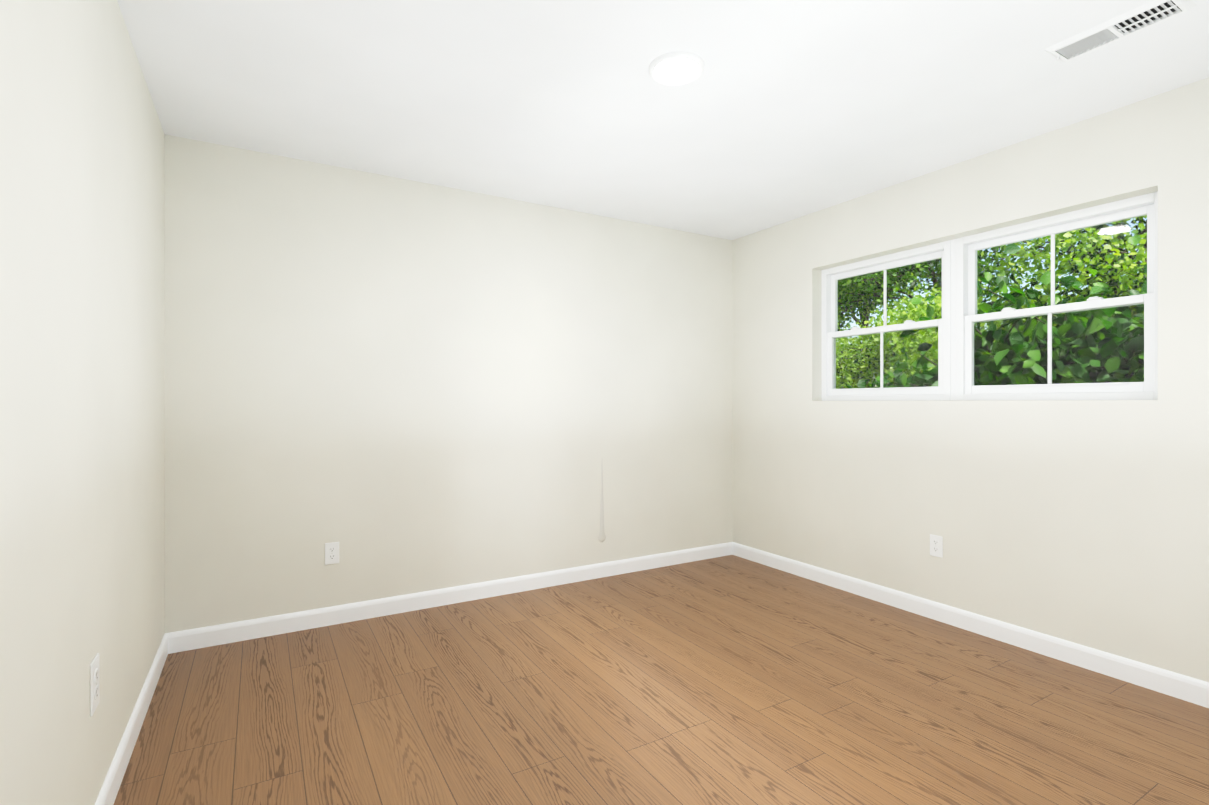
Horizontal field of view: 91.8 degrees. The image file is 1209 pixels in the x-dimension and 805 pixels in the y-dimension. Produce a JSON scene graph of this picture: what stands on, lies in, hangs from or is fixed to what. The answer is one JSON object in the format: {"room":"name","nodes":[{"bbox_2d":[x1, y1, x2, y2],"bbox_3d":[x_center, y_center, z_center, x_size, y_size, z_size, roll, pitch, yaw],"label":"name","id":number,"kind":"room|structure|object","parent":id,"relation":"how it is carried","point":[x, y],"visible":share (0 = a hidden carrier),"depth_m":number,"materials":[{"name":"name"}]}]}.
{"room":"empty bedroom","nodes":[
{"label":"empty bedroom","id":0,"kind":"room"},
{"bbox_2d":[0,0,164,804],"bbox_3d":[-0.905,-0.039,0.633,0.150,2.440,5.133,0,0,-31],"label":"wall","id":1,"kind":"structure","parent":0,"point":[82,391],"depth_m":1.43,"materials":[{"name":"paint"}]},
{"bbox_2d":[90,653,99,716],"bbox_3d":[-1.367,0.756,1.573,0.008,0.138,0.084,0,0,-31],"label":"electrical outlet","id":2,"kind":"object","parent":1,"relation":"attached to","point":[94,686],"visible":0.96,"depth_m":1.56,"materials":[{"name":"white plastic"}]},
{"bbox_2d":[95,632,170,804],"bbox_3d":[-0.834,1.134,0.675,0.014,0.095,4.833,0,0,-31],"label":"baseboard","id":3,"kind":"structure","parent":1,"relation":"attached to","point":[107,795],"depth_m":1.99,"materials":[{"name":"paint"}]},
{"bbox_2d":[164,134,732,632],"bbox_3d":[-0.488,-0.041,3.771,3.754,2.440,0.150,0,0,-31],"label":"wall","id":4,"kind":"structure","parent":0,"point":[394,386],"depth_m":3.33,"materials":[{"name":"paint"}]},
{"bbox_2d":[325,542,338,564],"bbox_3d":[-1.448,0.802,3.114,0.070,0.115,0.008,0,0,-31],"label":"electrical outlet","id":5,"kind":"object","parent":4,"relation":"attached to","point":[332,553],"visible":1,"depth_m":3.11,"materials":[{"name":"white plastic"}]},
{"bbox_2d":[171,542,730,652],"bbox_3d":[-0.519,1.132,3.657,3.524,0.095,0.014,0,0,-31],"label":"baseboard","id":6,"kind":"structure","parent":4,"relation":"attached to","point":[191,639],"depth_m":3.33,"materials":[{"name":"paint"}]},
{"bbox_2d":[598,464,605,541],"bbox_3d":[-0.016,0.662,3.959,0.061,0.565,0.005,0,0,-31],"label":"cord","id":7,"kind":"object","parent":4,"relation":"attached to","point":[602,537],"visible":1,"depth_m":3.96,"materials":[{"name":"white plastic"}]},
{"bbox_2d":[114,555,1208,804],"bbox_3d":[0.712,1.211,1.587,3.904,0.060,5.133,0,0,-31],"label":"floor","id":8,"kind":"structure","parent":0,"point":[730,679],"depth_m":2.23,"materials":[{"name":"brown wood"}]},
{"bbox_2d":[117,0,1208,239],"bbox_3d":[0.712,-1.319,1.585,3.904,0.120,5.133,0,0,-31],"label":"ceiling","id":9,"kind":"structure","parent":0,"point":[777,112],"depth_m":2.35,"materials":[{"name":"paint"}]},
{"bbox_2d":[649,51,703,85],"bbox_3d":[0.271,-1.251,2.206,0.208,0.016,0.208,0,0,-31],"label":"recessed light","id":10,"kind":"object","parent":9,"relation":"in","point":[677,68],"visible":1,"depth_m":2.19,"materials":[{"name":"paint"}]},
{"bbox_2d":[1044,0,1195,61],"bbox_3d":[1.722,-1.248,1.975,0.150,0.022,0.360,0,0,-31],"label":"ceiling vent","id":11,"kind":"object","parent":9,"relation":"in","point":[1140,18],"visible":1,"depth_m":1.96,"materials":[{"name":"white metal"}]},
{"bbox_2d":[732,78,1208,681],"bbox_3d":[1.922,-0.040,3.181,0.200,2.440,3.313,0,0,-31],"label":"wall","id":12,"kind":"structure","parent":0,"point":[1082,522],"depth_m":2.87,"materials":[{"name":"paint"}]},
{"bbox_2d":[930,534,942,557],"bbox_3d":[1.801,0.780,3.182,0.008,0.115,0.070,0,0,-31],"label":"electrical outlet","id":13,"kind":"object","parent":12,"relation":"attached to","point":[936,545],"visible":1,"depth_m":3.18,"materials":[{"name":"white plastic"}]},
{"bbox_2d":[731,542,1208,707],"bbox_3d":[1.839,1.132,3.112,0.014,0.095,3.280,0,0,-31],"label":"baseboard","id":14,"kind":"structure","parent":12,"relation":"attached to","point":[1173,684],"depth_m":2.87,"materials":[{"name":"paint"}]},
{"bbox_2d":[822,191,1157,400],"bbox_3d":[1.938,-0.450,3.217,0.085,0.880,1.740,0,0,-31],"label":"window","id":15,"kind":"structure","parent":12,"relation":"in","point":[955,326],"depth_m":3.13,"materials":[{"name":"white plastic"}]},
{"bbox_2d":[834,304,1143,388],"bbox_3d":[1.970,-0.256,3.236,0.007,0.398,1.664,0,0,-31],"label":"screen","id":16,"kind":"object","parent":15,"relation":"attached to","point":[835,348],"depth_m":3.00,"materials":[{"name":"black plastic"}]},
{"label":"outside","id":17,"kind":"structure","parent":0,"visible":0},
{"bbox_3d":[3.241,1.672,13.445,100.000,0.100,100.000,0,0,-31],"label":"ground","id":18,"kind":"structure","parent":17,"visible":0},
{"bbox_2d":[852,302,872,387],"bbox_3d":[8.875,-4.651,19.982,9.007,12.545,9.085,0,0,-31],"label":"tree","id":19,"kind":"object","parent":18,"relation":"on","point":[867,317],"depth_m":19.48,"materials":[{"name":"green plant"}]},
{"bbox_2d":[836,307,898,388],"bbox_3d":[4.837,-0.163,11.990,4.278,3.591,4.362,0,0,-31],"label":"tree","id":20,"kind":"object","parent":18,"relation":"on","point":[852,373],"depth_m":11.49,"materials":[{"name":"green plant"}]},
{"bbox_2d":[836,272,928,346],"bbox_3d":[6.170,-2.132,15.524,5.285,7.512,5.402,0,0,-31],"label":"tree","id":21,"kind":"object","parent":18,"relation":"on","point":[865,310],"depth_m":15.29,"materials":[{"name":"green plant"}]},
{"bbox_2d":[846,364,931,388],"bbox_3d":[3.362,0.589,6.493,1.652,2.083,1.614,0,0,-31],"label":"tree","id":22,"kind":"object","parent":18,"relation":"on","point":[877,380],"depth_m":6.42,"materials":[{"name":"green plant"}]},
{"bbox_2d":[836,273,1004,387],"bbox_3d":[5.790,-0.297,9.433,4.552,3.882,4.385,0,0,-31],"label":"tree","id":23,"kind":"object","parent":18,"relation":"on","point":[904,313],"depth_m":9.68,"materials":[{"name":"green plant"}]},
{"bbox_2d":[838,238,1075,325],"bbox_3d":[7.211,-2.119,12.853,6.136,7.504,5.897,0,0,-31],"label":"tree","id":24,"kind":"object","parent":18,"relation":"on","point":[902,279],"depth_m":12.15,"materials":[{"name":"green plant"}]},
{"bbox_2d":[857,235,1146,387],"bbox_3d":[4.075,0.167,5.092,2.898,2.925,3.177,0,0,-31],"label":"bush","id":25,"kind":"object","parent":18,"relation":"on","point":[1096,288],"depth_m":4.71,"materials":[{"name":"green plant"}]},
{"bbox_2d":[928,215,1146,369],"bbox_3d":[6.427,-0.518,6.497,4.212,4.310,4.398,0,0,-31],"label":"tree","id":26,"kind":"object","parent":18,"relation":"on","point":[1103,270],"depth_m":6.40,"materials":[{"name":"green plant"}]},
{"bbox_2d":[994,222,1144,293],"bbox_3d":[11.587,-4.717,13.367,7.420,12.704,7.023,0,0,-31],"label":"tree","id":27,"kind":"object","parent":18,"relation":"on","point":[1116,291],"depth_m":12.80,"materials":[{"name":"green plant"}]},
{"bbox_2d":[999,216,1146,285],"bbox_3d":[8.284,-2.546,9.315,4.702,8.365,4.842,0,0,-31],"label":"tree","id":28,"kind":"object","parent":18,"relation":"on","point":[1118,225],"depth_m":9.58,"materials":[{"name":"green plant"}]}
]}

